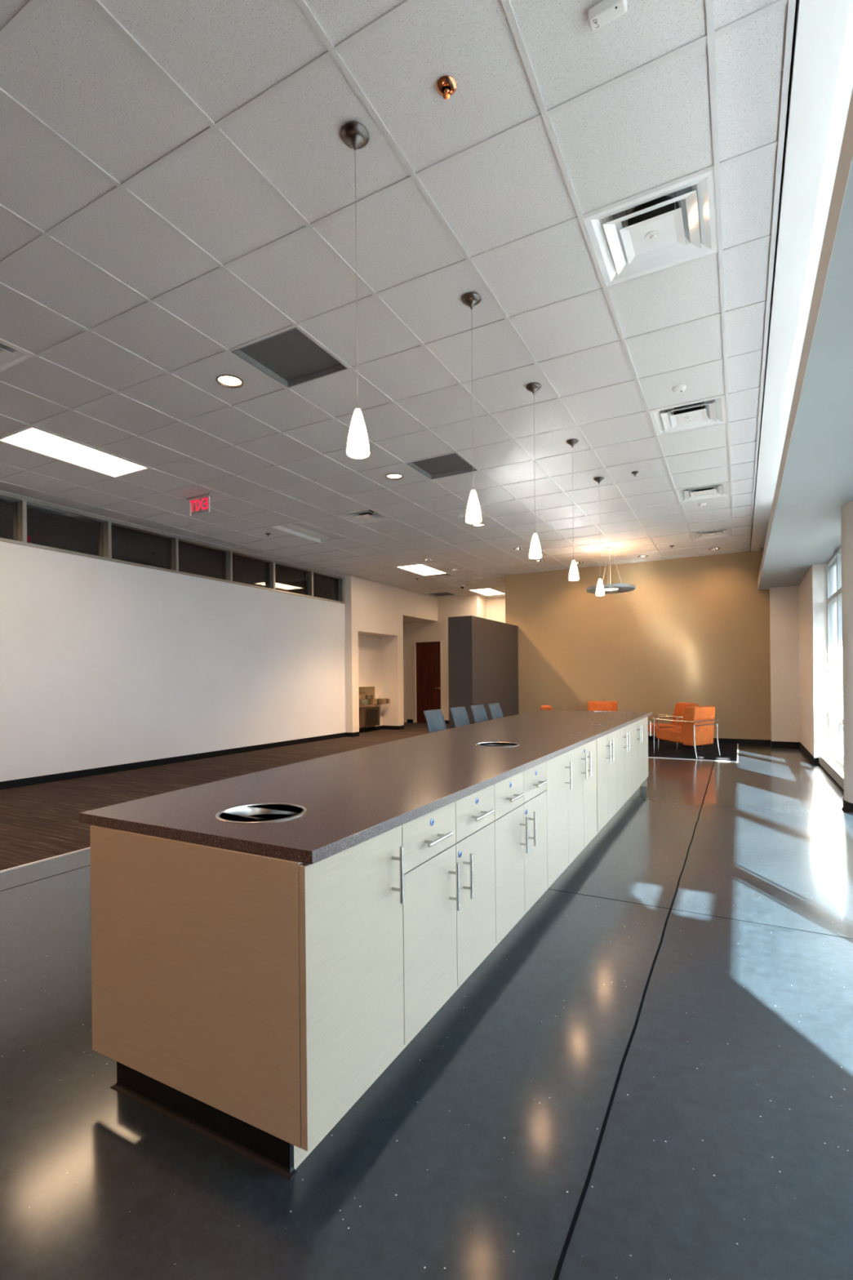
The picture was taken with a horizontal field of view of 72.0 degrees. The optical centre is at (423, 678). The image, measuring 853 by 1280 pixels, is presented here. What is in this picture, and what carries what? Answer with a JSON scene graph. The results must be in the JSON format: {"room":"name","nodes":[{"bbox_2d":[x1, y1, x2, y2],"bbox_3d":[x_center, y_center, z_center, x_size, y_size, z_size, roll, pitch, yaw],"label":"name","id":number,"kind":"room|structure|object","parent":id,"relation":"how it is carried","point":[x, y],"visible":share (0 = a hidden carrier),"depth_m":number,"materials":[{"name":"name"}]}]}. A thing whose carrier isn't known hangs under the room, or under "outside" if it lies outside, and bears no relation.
{"room":"office break room","nodes":[
{"label":"office break room","id":0,"kind":"room"},
{"bbox_2d":[0,497,329,585],"bbox_3d":[-7.117,-2.232,5.918,2.300,0.020,17.500,-1,0,28],"label":"window","id":1,"kind":"structure","parent":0,"point":[46,527],"depth_m":9.89,"materials":[{"name":"black glass"}]},
{"bbox_2d":[0,537,337,600],"bbox_3d":[-7.148,-0.689,5.935,2.400,4.064,17.690,-1,0,28],"label":"wall","id":2,"kind":"structure","parent":0,"point":[326,588],"depth_m":13.30,"materials":[{"name":"grey paint"}]},
{"bbox_2d":[0,490,346,782],"bbox_3d":[-6.019,-0.701,5.333,0.160,4.064,17.700,-1,0,28],"label":"wall","id":3,"kind":"structure","parent":0,"point":[104,663],"depth_m":8.71,"materials":[{"name":"white paint"}]},
{"bbox_2d":[0,490,24,545],"bbox_3d":[-5.236,-1.938,6.769,0.142,0.595,1.100,-1,0,28],"label":"window","id":4,"kind":"structure","parent":3,"relation":"in","point":[20,500],"depth_m":7.21,"materials":[{"name":"metal"}]},
{"bbox_2d":[24,497,110,560],"bbox_3d":[-4.713,-1.942,7.742,0.142,0.595,1.109,-1,0,28],"label":"window","id":5,"kind":"structure","parent":3,"relation":"in","point":[105,521],"depth_m":7.79,"materials":[{"name":"metal"}]},
{"bbox_2d":[109,518,177,573],"bbox_3d":[-4.185,-1.946,8.722,0.142,0.595,1.117,-1,0,28],"label":"window","id":6,"kind":"structure","parent":3,"relation":"in","point":[173,538],"depth_m":8.82,"materials":[{"name":"metal"}]},
{"bbox_2d":[0,724,404,790],"bbox_3d":[-5.444,1.277,6.314,0.488,0.100,19.957,-1,0,28],"label":"baseboard","id":7,"kind":"structure","parent":3,"relation":"attached to","point":[100,771],"depth_m":8.96,"materials":[{"name":"black rubber"}]},
{"bbox_2d":[177,535,231,582],"bbox_3d":[-3.658,-1.950,9.704,0.142,0.595,1.112,-1,0,28],"label":"window","id":8,"kind":"structure","parent":3,"relation":"in","point":[228,562],"depth_m":9.82,"materials":[{"name":"metal"}]},
{"bbox_2d":[231,548,274,591],"bbox_3d":[-3.142,-1.954,10.663,0.142,0.595,1.065,-1,0,28],"label":"window","id":9,"kind":"structure","parent":3,"relation":"in","point":[270,562],"depth_m":10.84,"materials":[{"name":"metal"}]},
{"bbox_2d":[274,559,312,598],"bbox_3d":[-2.623,-1.958,11.629,0.142,0.595,1.129,-1,0,28],"label":"window","id":10,"kind":"structure","parent":3,"relation":"in","point":[308,571],"depth_m":11.85,"materials":[{"name":"metal"}]},
{"bbox_2d":[312,568,344,604],"bbox_3d":[-2.097,-1.962,12.607,0.142,0.595,1.093,-1,0,28],"label":"window","id":11,"kind":"structure","parent":3,"relation":"in","point":[340,586],"depth_m":12.94,"materials":[{"name":"metal"}]},
{"bbox_2d":[0,722,737,870],"bbox_3d":[-2.353,1.355,6.721,10.465,0.124,23.600,-1,0,28],"label":"floor","id":12,"kind":"structure","parent":0,"point":[40,821],"depth_m":7.16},
{"bbox_2d":[540,705,552,710],"bbox_3d":[2.339,0.857,9.973,0.786,0.792,0.646,-1,0,12],"label":"armchair","id":13,"kind":"object","parent":12,"relation":"on","point":[543,707],"visible":0.15,"depth_m":9.77,"materials":[{"name":"leather"}]},
{"bbox_2d":[587,701,617,711],"bbox_3d":[3.463,0.847,11.382,0.646,0.792,0.786,-1,0,18],"label":"armchair","id":14,"kind":"object","parent":12,"relation":"on","point":[592,705],"visible":0.23,"depth_m":11.52,"materials":[{"name":"leather"}]},
{"bbox_2d":[648,702,702,749],"bbox_3d":[4.490,0.836,10.578,0.786,0.792,0.646,-1,0,1],"label":"armchair","id":15,"kind":"object","parent":12,"relation":"on","point":[680,707],"visible":0.38,"depth_m":10.49,"materials":[{"name":"leather"}]},
{"bbox_2d":[648,722,681,733],"bbox_3d":[4.374,0.920,10.579,0.542,0.218,0.540,-1,0,1],"label":"seat cushion","id":16,"kind":"object","parent":15,"relation":"on","point":[661,726],"depth_m":10.43,"materials":[{"name":"orange fabric"}]},
{"bbox_2d":[653,706,720,758],"bbox_3d":[4.255,0.837,9.522,0.646,0.792,0.786,-1,0,-32],"label":"armchair","id":17,"kind":"object","parent":12,"relation":"on","point":[697,728],"visible":1,"depth_m":9.26,"materials":[{"name":"orange fabric"}]},
{"bbox_2d":[655,727,683,743],"bbox_3d":[4.195,0.921,9.621,0.540,0.218,0.542,-1,0,-32],"label":"seat cushion","id":18,"kind":"object","parent":17,"relation":"on","point":[674,734],"depth_m":9.48,"materials":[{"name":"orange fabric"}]},
{"bbox_2d":[344,576,404,732],"bbox_3d":[-2.315,-0.727,14.671,2.840,4.064,2.257,-1,0,28],"label":"wall","id":19,"kind":"structure","parent":0,"point":[374,616],"depth_m":14.28,"materials":[{"name":"beige paint"}]},
{"bbox_2d":[343,577,345,604],"bbox_3d":[-1.830,-1.964,13.104,0.142,0.595,0.035,-1,0,28],"label":"trim","id":20,"kind":"structure","parent":19,"relation":"attached to","point":[344,577],"depth_m":13.08,"materials":[{"name":"metal"}]},
{"bbox_2d":[358,686,390,727],"bbox_3d":[-1.239,0.674,14.328,0.315,0.960,1.060,-1,0,28],"label":"fountain","id":21,"kind":"object","parent":19,"relation":"attached to","point":[369,714],"visible":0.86,"depth_m":14.21,"materials":[{"name":"silver metal"}]},
{"bbox_2d":[359,692,374,699],"bbox_3d":[-1.403,0.404,14.028,0.315,0.163,0.380,-1,0,28],"label":"basin","id":22,"kind":"object","parent":21,"relation":"in","point":[362,695],"depth_m":13.90,"materials":[{"name":"silver metal"}]},
{"bbox_2d":[368,695,390,704],"bbox_3d":[-1.117,0.532,14.557,0.315,0.203,0.540,-1,0,28],"label":"basin","id":23,"kind":"object","parent":21,"relation":"in","point":[379,700],"depth_m":14.37,"materials":[{"name":"silver metal"}]},
{"bbox_2d":[0,0,787,598],"bbox_3d":[-1.128,-2.286,5.918,7.930,0.001,23.374,-1,0,28],"label":"ceiling","id":24,"kind":"structure","parent":0,"point":[66,64],"depth_m":3.25,"materials":[{"name":"tile"}]},
{"bbox_2d":[0,341,32,371],"bbox_3d":[-3.140,-2.312,4.004,0.586,0.122,0.586,-1,0,28],"label":"ceiling vent","id":25,"kind":"object","parent":24,"relation":"in","point":[10,356],"visible":0.72,"depth_m":4.13,"materials":[{"name":"white plastic"}]},
{"bbox_2d":[0,426,148,477],"bbox_3d":[-3.492,-2.299,5.924,0.586,0.084,1.195,-1,0,28],"label":"light","id":26,"kind":"object","parent":24,"relation":"attached to","point":[33,439],"visible":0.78,"depth_m":5.89,"materials":[{"name":"white plastic"}]},
{"bbox_2d":[186,493,213,515],"bbox_3d":[-2.785,-2.156,7.290,0.410,0.217,0.060,-1,0,28],"label":"exit sign","id":27,"kind":"object","parent":24,"relation":"hanging from","point":[191,500],"visible":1,"depth_m":7.27,"materials":[{"name":"plastic"}]},
{"bbox_2d":[216,374,243,388],"bbox_3d":[-1.489,-2.336,4.501,0.198,0.125,0.198,-1,0,28],"label":"recessed light","id":28,"kind":"object","parent":24,"relation":"in","point":[231,381],"visible":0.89,"depth_m":4.51,"materials":[{"name":"silver metal"}]},
{"bbox_2d":[231,327,347,387],"bbox_3d":[-0.952,-2.344,4.212,0.586,0.120,0.586,-1,0,28],"label":"ceiling vent","id":29,"kind":"object","parent":24,"relation":"in","point":[290,357],"visible":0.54,"depth_m":4.26,"materials":[{"name":"grey metal"}]},
{"bbox_2d":[270,521,347,542],"bbox_3d":[-1.760,-2.312,9.145,0.586,0.084,1.195,-1,0,28],"label":"light","id":30,"kind":"object","parent":24,"relation":"attached to","point":[299,528],"visible":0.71,"depth_m":9.21,"materials":[{"name":"white plastic"}]},
{"bbox_2d":[340,121,369,458],"bbox_3d":[-0.283,-1.614,2.471,0.120,1.352,0.120,-1,0,28],"label":"pendant light","id":31,"kind":"object","parent":24,"relation":"hanging from","point":[354,135],"visible":1,"depth_m":2.45,"materials":[{"name":"silver metal"}]},
{"bbox_2d":[336,509,392,524],"bbox_3d":[-0.831,-2.330,8.299,0.586,0.122,0.586,-1,0,28],"label":"ceiling vent","id":32,"kind":"object","parent":24,"relation":"in","point":[369,516],"visible":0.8,"depth_m":8.37,"materials":[{"name":"white plastic"}]},
{"bbox_2d":[0,0,788,598],"bbox_3d":[-1.269,-2.293,5.655,7.930,0.032,22.776,-1,0,28],"label":"ceiling grid","id":33,"kind":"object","parent":24,"relation":"attached to","point":[31,6],"depth_m":3.54,"materials":[{"name":"white metal"}]},
{"bbox_2d":[386,473,403,479],"bbox_3d":[-0.335,-2.345,6.648,0.198,0.125,0.198,-1,0,28],"label":"recessed light","id":34,"kind":"object","parent":24,"relation":"in","point":[391,476],"visible":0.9,"depth_m":6.66,"materials":[{"name":"white"}]},
{"bbox_2d":[396,564,446,575],"bbox_3d":[-0.028,-2.326,12.367,0.586,0.084,1.195,-1,0,28],"label":"light","id":35,"kind":"object","parent":24,"relation":"attached to","point":[420,569],"visible":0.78,"depth_m":12.41,"materials":[{"name":"white plastic"}]},
{"bbox_2d":[422,558,432,560],"bbox_3d":[0.076,-2.335,11.273,0.198,0.105,0.198,-1,0,28],"label":"recessed light","id":36,"kind":"object","parent":24,"relation":"in","point":[424,559],"visible":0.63,"depth_m":11.33,"materials":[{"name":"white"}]},
{"bbox_2d":[427,591,455,596],"bbox_3d":[0.485,-2.345,15.897,0.586,0.120,0.586,-1,0,28],"label":"ceiling vent","id":37,"kind":"object","parent":24,"relation":"in","point":[446,593],"visible":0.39,"depth_m":16.12,"materials":[{"name":"grey metal"}]},
{"bbox_2d":[406,453,477,479],"bbox_3d":[0.202,-2.353,6.359,0.586,0.120,0.586,-1,0,28],"label":"ceiling vent","id":38,"kind":"object","parent":24,"relation":"in","point":[451,464],"visible":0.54,"depth_m":6.46,"materials":[{"name":"grey metal"}]},
{"bbox_2d":[425,573,458,579],"bbox_3d":[0.405,-2.337,13.172,0.586,0.122,0.586,-1,0,28],"label":"ceiling vent","id":39,"kind":"object","parent":24,"relation":"in","point":[441,576],"visible":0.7,"depth_m":13.25,"materials":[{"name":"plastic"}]},
{"bbox_2d":[435,75,456,99],"bbox_3d":[0.087,-2.280,2.276,0.080,0.044,0.080,-1,0,28],"label":"sprinkler","id":40,"kind":"object","parent":24,"relation":"attached to","point":[446,86],"visible":1,"depth_m":2.27,"materials":[{"name":"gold metal"}]},
{"bbox_2d":[456,514,463,518],"bbox_3d":[0.507,-2.280,8.274,0.105,0.037,0.105,-1,0,28],"label":"smoke detector","id":41,"kind":"object","parent":24,"relation":"attached to","point":[460,516],"visible":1,"depth_m":8.24,"materials":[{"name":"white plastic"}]},
{"bbox_2d":[461,292,481,524],"bbox_3d":[0.294,-1.619,3.545,0.120,1.352,0.120,-1,0,28],"label":"pendant light","id":42,"kind":"object","parent":24,"relation":"hanging from","point":[473,516],"visible":1,"depth_m":3.52,"materials":[{"name":"white glass"}]},
{"bbox_2d":[471,523,484,527],"bbox_3d":[0.820,-2.354,8.796,0.198,0.125,0.198,-1,0,28],"label":"recessed light","id":43,"kind":"object","parent":24,"relation":"in","point":[477,525],"visible":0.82,"depth_m":8.81,"materials":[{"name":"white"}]},
{"bbox_2d":[470,588,505,595],"bbox_3d":[1.704,-2.340,15.588,0.586,0.084,1.195,-1,0,28],"label":"light","id":44,"kind":"object","parent":24,"relation":"attached to","point":[486,592],"visible":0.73,"depth_m":15.66,"materials":[{"name":"white plastic"}]},
{"bbox_2d":[513,546,524,550],"bbox_3d":[1.686,-2.351,10.407,0.198,0.105,0.198,-1,0,28],"label":"recessed light","id":45,"kind":"object","parent":24,"relation":"in","point":[518,548],"visible":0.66,"depth_m":10.47,"materials":[{"name":"metal"}]},
{"bbox_2d":[525,382,542,559],"bbox_3d":[0.871,-1.623,4.618,0.120,1.352,0.120,-1,0,28],"label":"pendant light","id":46,"kind":"object","parent":24,"relation":"hanging from","point":[535,549],"visible":1,"depth_m":4.59,"materials":[{"name":"white glass"}]},
{"bbox_2d":[534,559,544,561],"bbox_3d":[2.264,-2.356,11.480,0.198,0.105,0.198,-1,0,28],"label":"recessed light","id":47,"kind":"object","parent":24,"relation":"in","point":[538,560],"visible":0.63,"depth_m":11.54,"materials":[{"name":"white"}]},
{"bbox_2d":[566,438,578,581],"bbox_3d":[1.448,-1.627,5.692,0.120,1.352,0.120,-1,0,28],"label":"pendant light","id":48,"kind":"object","parent":24,"relation":"hanging from","point":[574,575],"visible":1,"depth_m":5.67,"materials":[{"name":"white glass"}]},
{"bbox_2d":[593,476,604,595],"bbox_3d":[2.026,-1.632,6.765,0.120,1.352,0.120,-1,0,28],"label":"pendant light","id":49,"kind":"object","parent":24,"relation":"hanging from","point":[600,589],"visible":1,"depth_m":6.74,"materials":[{"name":"white glass"}]},
{"bbox_2d":[587,0,627,31],"bbox_3d":[0.628,-2.285,2.009,0.124,0.040,0.052,-1,0,31],"label":"ceiling sensor","id":50,"kind":"object","parent":24,"relation":"attached to","point":[604,12],"visible":1,"depth_m":2.00,"materials":[{"name":"white plastic"}]},
{"bbox_2d":[586,546,635,593],"bbox_3d":[3.310,-1.940,10.417,0.830,0.754,0.830,-1,0,28],"label":"lamp","id":51,"kind":"object","parent":24,"relation":"hanging from","point":[609,588],"visible":0.86,"depth_m":10.34,"materials":[{"name":"silver metal"}]},
{"bbox_2d":[631,471,639,476],"bbox_3d":[2.372,-2.297,6.591,0.080,0.044,0.080,-1,0,28],"label":"sprinkler","id":52,"kind":"object","parent":24,"relation":"attached to","point":[633,473],"visible":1,"depth_m":6.58,"materials":[{"name":"silver metal"}]},
{"bbox_2d":[637,555,648,557],"bbox_3d":[4.163,-2.375,11.151,0.198,0.105,0.198,-1,0,28],"label":"recessed light","id":53,"kind":"object","parent":24,"relation":"in","point":[639,556],"visible":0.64,"depth_m":11.21,"materials":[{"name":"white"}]},
{"bbox_2d":[583,169,718,287],"bbox_3d":[1.195,-2.356,3.057,0.586,0.122,0.586,-1,0,28],"label":"ceiling vent","id":54,"kind":"object","parent":24,"relation":"in","point":[675,224],"visible":0.98,"depth_m":3.04,"materials":[{"name":"white metal"}]},
{"bbox_2d":[672,384,686,393],"bbox_3d":[2.033,-2.299,4.670,0.105,0.037,0.105,-1,0,28],"label":"smoke detector","id":55,"kind":"object","parent":24,"relation":"attached to","point":[678,388],"visible":1,"depth_m":4.64,"materials":[{"name":"white plastic"}]},
{"bbox_2d":[649,395,726,435],"bbox_3d":[2.350,-2.365,5.205,0.586,0.122,0.586,-1,0,28],"label":"ceiling vent","id":56,"kind":"object","parent":24,"relation":"in","point":[710,412],"visible":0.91,"depth_m":5.23,"materials":[{"name":"white plastic"}]},
{"bbox_2d":[697,502,706,506],"bbox_3d":[3.714,-2.312,7.826,0.105,0.037,0.105,-1,0,28],"label":"smoke detector","id":57,"kind":"object","parent":24,"relation":"attached to","point":[701,504],"visible":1,"depth_m":7.79,"materials":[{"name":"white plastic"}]},
{"bbox_2d":[676,482,730,502],"bbox_3d":[3.505,-2.374,7.353,0.586,0.122,0.586,-1,0,28],"label":"ceiling vent","id":58,"kind":"object","parent":24,"relation":"in","point":[722,490],"visible":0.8,"depth_m":7.39,"materials":[{"name":"white plastic"}]},
{"bbox_2d":[690,528,732,540],"bbox_3d":[4.659,-2.383,9.500,0.586,0.122,0.586,-1,0,28],"label":"ceiling vent","id":59,"kind":"object","parent":24,"relation":"in","point":[723,532],"visible":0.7,"depth_m":9.54,"materials":[{"name":"white plastic"}]},
{"bbox_2d":[708,547,720,550],"bbox_3d":[5.237,-2.386,10.574,0.198,0.105,0.198,-1,0,28],"label":"recessed light","id":60,"kind":"object","parent":24,"relation":"in","point":[711,548],"visible":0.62,"depth_m":10.63,"materials":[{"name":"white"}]},
{"bbox_2d":[748,0,795,551],"bbox_3d":[1.414,-2.321,2.296,0.022,0.036,19.400,-1,0,28],"label":"trim","id":61,"kind":"structure","parent":24,"relation":"attached to","point":[792,3],"depth_m":2.77,"materials":[{"name":"white paint"}]},
{"bbox_2d":[402,589,437,623],"bbox_3d":[-1.328,-2.192,16.536,2.840,1.149,1.973,-1,0,28],"label":"wall","id":62,"kind":"structure","parent":0,"point":[416,607],"depth_m":15.85,"materials":[{"name":"beige paint"}]},
{"bbox_2d":[0,744,852,1279],"bbox_3d":[0.053,1.330,3.156,5.820,0.120,19.600,-1,0,28],"label":"floor","id":63,"kind":"structure","parent":0,"point":[726,1152],"depth_m":1.75,"materials":[{"name":"concrete"}]},
{"bbox_2d":[298,825,404,1151],"bbox_3d":[-0.265,0.801,1.681,0.283,0.700,0.468,-1,0,28],"label":"base cabinet","id":64,"kind":"object","parent":63,"relation":"on","point":[351,900],"visible":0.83,"depth_m":1.58,"materials":[{"name":"laminate"}]},
{"bbox_2d":[89,825,303,1147],"bbox_3d":[-0.667,0.804,1.644,0.833,0.700,0.022,-1,0,28],"label":"end panel","id":65,"kind":"object","parent":64,"relation":"attached to","point":[195,948],"visible":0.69,"depth_m":1.60,"materials":[{"name":"laminate"}]},
{"bbox_2d":[79,710,652,864],"bbox_3d":[0.620,0.428,4.516,1.367,0.032,6.300,-1,0,28],"label":"countertop","id":66,"kind":"structure","parent":64,"relation":"on","point":[350,798],"depth_m":2.22,"materials":[{"name":"stone"}]},
{"bbox_2d":[215,802,306,823],"bbox_3d":[-0.505,0.601,1.836,0.275,0.368,0.275,-1,0,28],"label":"ring","id":67,"kind":"object","parent":66,"relation":"in","point":[244,811],"visible":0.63,"depth_m":1.93,"materials":[{"name":"metal"}]},
{"bbox_2d":[475,742,519,746],"bbox_3d":[0.459,0.593,3.673,0.275,0.368,0.275,-1,0,28],"label":"ring","id":68,"kind":"object","parent":66,"relation":"attached to","point":[481,743],"visible":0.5,"depth_m":3.76,"materials":[{"name":"silver metal"}]},
{"bbox_2d":[592,711,616,712],"bbox_3d":[2.155,0.580,6.996,0.275,0.368,0.275,-1,0,28],"label":"ring","id":69,"kind":"object","parent":66,"relation":"attached to","point":[595,711],"visible":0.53,"depth_m":7.11,"materials":[{"name":"silver metal"}]},
{"bbox_2d":[0,743,738,872],"bbox_3d":[-0.652,1.272,3.421,4.361,0.009,19.400,-1,0,28],"label":"trim","id":70,"kind":"structure","parent":63,"relation":"attached to","point":[87,848],"depth_m":4.32,"materials":[{"name":"white"}]},
{"bbox_2d":[110,786,639,1179],"bbox_3d":[0.770,1.204,4.323,0.731,0.120,6.044,-1,0,28],"label":"plinth","id":71,"kind":"object","parent":63,"relation":"on","point":[282,1157],"visible":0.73,"depth_m":1.66,"materials":[{"name":"laminate"}]},
{"bbox_2d":[0,761,852,1279],"bbox_3d":[-0.804,1.276,2.027,5.360,0.001,16.800,-1,0,28],"label":"trim","id":72,"kind":"structure","parent":63,"relation":"attached to","point":[570,1233],"depth_m":1.85,"materials":[{"name":"black"}]},
{"bbox_2d":[422,709,446,733],"bbox_3d":[0.288,0.791,5.821,0.493,0.954,0.420,-1,0,28],"label":"chair","id":73,"kind":"object","parent":63,"relation":"on","point":[435,720],"visible":0.18,"depth_m":5.92,"materials":[{"name":"blue fabric"}]},
{"bbox_2d":[401,784,495,1044],"bbox_3d":[0.033,0.798,2.234,0.283,0.700,0.784,-1,0,28],"label":"base cabinet","id":74,"kind":"object","parent":63,"relation":"on","point":[449,905],"visible":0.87,"depth_m":2.10,"materials":[{"name":"laminate"}]},
{"bbox_2d":[449,706,470,727],"bbox_3d":[0.572,0.788,6.349,0.493,0.954,0.420,-1,0,28],"label":"chair","id":75,"kind":"object","parent":63,"relation":"on","point":[460,715],"visible":0.14,"depth_m":6.45,"materials":[{"name":"blue fabric"}]},
{"bbox_2d":[470,704,488,723],"bbox_3d":[0.827,0.786,6.825,0.493,0.954,0.420,-1,0,28],"label":"chair","id":76,"kind":"object","parent":63,"relation":"on","point":[478,711],"visible":0.13,"depth_m":6.93,"materials":[{"name":"blue fabric"}]},
{"bbox_2d":[487,702,503,719],"bbox_3d":[1.078,0.784,7.292,0.493,0.954,0.420,-1,0,28],"label":"chair","id":77,"kind":"object","parent":63,"relation":"on","point":[495,710],"visible":0.12,"depth_m":7.40,"materials":[{"name":"blue plastic"}]},
{"bbox_2d":[493,761,548,943],"bbox_3d":[0.403,0.795,2.922,0.283,0.700,0.775,-1,0,28],"label":"base cabinet","id":78,"kind":"object","parent":63,"relation":"on","point":[521,848],"visible":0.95,"depth_m":2.80,"materials":[{"name":"laminate"}]},
{"bbox_2d":[546,751,572,886],"bbox_3d":[0.693,0.793,3.463,0.283,0.700,0.449,-1,0,28],"label":"base cabinet","id":79,"kind":"object","parent":63,"relation":"on","point":[557,838],"visible":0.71,"depth_m":3.40,"materials":[{"name":"laminate"}]},
{"bbox_2d":[567,739,596,863],"bbox_3d":[0.991,0.791,4.016,0.283,0.700,0.802,-1,0,28],"label":"base cabinet","id":80,"kind":"object","parent":63,"relation":"on","point":[582,798],"visible":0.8,"depth_m":3.91,"materials":[{"name":"laminate"}]},
{"bbox_2d":[595,730,617,831],"bbox_3d":[1.380,0.788,4.739,0.283,0.700,0.767,-1,0,28],"label":"base cabinet","id":81,"kind":"object","parent":63,"relation":"on","point":[606,745],"visible":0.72,"depth_m":4.62,"materials":[{"name":"laminate"}]},
{"bbox_2d":[616,724,631,810],"bbox_3d":[1.746,0.785,5.421,0.283,0.700,0.777,-1,0,28],"label":"base cabinet","id":82,"kind":"object","parent":63,"relation":"on","point":[624,776],"visible":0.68,"depth_m":5.31,"materials":[{"name":"laminate"}]},
{"bbox_2d":[631,718,643,794],"bbox_3d":[2.123,0.782,6.122,0.283,0.700,0.811,-1,0,28],"label":"base cabinet","id":83,"kind":"object","parent":63,"relation":"on","point":[637,727],"visible":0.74,"depth_m":6.01,"materials":[{"name":"laminate"}]},
{"bbox_2d":[640,777,647,786],"bbox_3d":[2.440,0.840,6.872,0.315,0.820,0.016,-1,0,28],"label":"end panel","id":84,"kind":"object","parent":63,"relation":"on","point":[645,783],"visible":0.14,"depth_m":6.80,"materials":[{"name":"laminate"}]},
{"bbox_2d":[643,716,651,782],"bbox_3d":[2.409,0.780,6.654,0.283,0.700,0.392,-1,0,28],"label":"base cabinet","id":85,"kind":"object","parent":63,"relation":"on","point":[646,724],"visible":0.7,"depth_m":6.61,"materials":[{"name":"laminate"}]},
{"bbox_2d":[818,754,844,790],"bbox_3d":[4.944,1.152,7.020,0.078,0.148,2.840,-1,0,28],"label":"window sill","id":86,"kind":"structure","parent":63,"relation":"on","point":[836,773],"depth_m":7.17,"materials":[{"name":"paint"}]},
{"bbox_2d":[403,595,505,722],"bbox_3d":[0.792,-0.756,15.636,7.400,4.064,3.200,-1,0,28],"label":"wall","id":87,"kind":"structure","parent":0,"point":[490,608],"depth_m":16.66,"materials":[{"name":"beige paint"}]},
{"bbox_2d":[403,641,405,722],"bbox_3d":[-0.956,0.104,17.522,0.960,2.380,0.141,-1,0,28],"label":"trim","id":88,"kind":"structure","parent":87,"relation":"in","point":[403,642],"depth_m":17.25,"materials":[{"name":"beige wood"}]},
{"bbox_2d":[413,640,442,723],"bbox_3d":[0.141,0.091,16.932,0.910,2.385,0.141,-1,0,28],"label":"door","id":89,"kind":"structure","parent":87,"relation":"in","point":[428,669],"depth_m":16.95,"materials":[{"name":"red wood"}]},
{"bbox_2d":[407,719,448,724],"bbox_3d":[0.501,1.230,16.683,2.260,0.100,0.008,-1,0,28],"label":"baseboard","id":90,"kind":"structure","parent":87,"relation":"attached to","point":[446,722],"depth_m":17.12,"materials":[{"name":"black rubber"}]},
{"bbox_2d":[448,615,518,728],"bbox_3d":[1.273,0.054,11.954,0.487,2.425,2.533,-1,0,28],"label":"wall partition","id":91,"kind":"structure","parent":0,"point":[483,653],"depth_m":11.15,"materials":[{"name":"grey paint"}]},
{"bbox_2d":[505,524,771,739],"bbox_3d":[4.100,-0.792,11.956,5.087,4.064,0.150,-1,0,28],"label":"wall","id":92,"kind":"structure","parent":0,"point":[692,629],"depth_m":11.64,"materials":[{"name":"beige paint"}]},
{"bbox_2d":[648,735,820,764],"bbox_3d":[4.652,1.183,11.223,2.032,0.100,5.831,-1,0,-37],"label":"baseboard","id":93,"kind":"structure","parent":92,"relation":"attached to","point":[815,761],"depth_m":10.71,"materials":[{"name":"black rubber"}]},
{"bbox_2d":[758,88,852,588],"bbox_3d":[1.542,-1.683,2.228,0.002,0.195,19.398,-1,0,28],"label":"trim","id":94,"kind":"structure","parent":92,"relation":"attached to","point":[846,157],"depth_m":2.47,"materials":[{"name":"paint"}]},
{"bbox_2d":[752,0,798,519],"bbox_3d":[-1.999,-2.846,5.945,11.900,0.150,22.900,-1,0,28],"label":"ceiling slab","id":95,"kind":"structure","parent":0,"point":[797,1],"depth_m":3.34,"materials":[{"name":"white paint"}]},
{"bbox_2d":[769,563,829,757],"bbox_3d":[6.161,-0.815,9.468,0.900,4.064,2.580,-1,0,28],"label":"wall","id":96,"kind":"structure","parent":0,"point":[798,615],"depth_m":9.92,"materials":[{"name":"beige paint"}]},
{"bbox_2d":[826,551,839,763],"bbox_3d":[5.516,-0.285,7.814,0.120,2.712,0.950,-1,0,28],"label":"window","id":97,"kind":"structure","parent":96,"relation":"in","point":[832,576],"depth_m":7.94,"materials":[{"name":"glass"}]},
{"bbox_2d":[836,545,844,767],"bbox_3d":[4.827,-0.279,6.532,0.120,2.712,1.960,-1,0,28],"label":"window","id":98,"kind":"structure","parent":96,"relation":"in","point":[839,550],"depth_m":7.37,"materials":[{"name":"paint"}]},
{"bbox_2d":[750,0,852,551],"bbox_3d":[1.812,-2.343,2.082,0.858,0.060,19.400,-1,0,28],"label":"light","id":99,"kind":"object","parent":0,"point":[822,78],"depth_m":2.83,"materials":[{"name":"white paint"}]},
{"bbox_2d":[758,160,852,590],"bbox_3d":[2.002,-1.609,1.981,1.041,0.033,19.398,-1,0,28],"label":"ceiling","id":100,"kind":"structure","parent":0,"point":[817,481],"depth_m":4.04,"materials":[{"name":"grey paint"}]},
{"bbox_2d":[840,500,852,803],"bbox_3d":[4.231,-0.801,5.329,0.710,4.064,0.710,-1,0,28],"label":"column","id":101,"kind":"structure","parent":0,"point":[846,509],"depth_m":5.38,"materials":[{"name":"paint"}]},
{"bbox_2d":[841,797,852,814],"bbox_3d":[4.250,1.180,5.327,0.748,0.102,0.748,-1,0,28],"label":"baseboard","id":102,"kind":"structure","parent":101,"relation":"attached to","point":[847,807],"depth_m":5.39,"materials":[{"name":"black rubber"}]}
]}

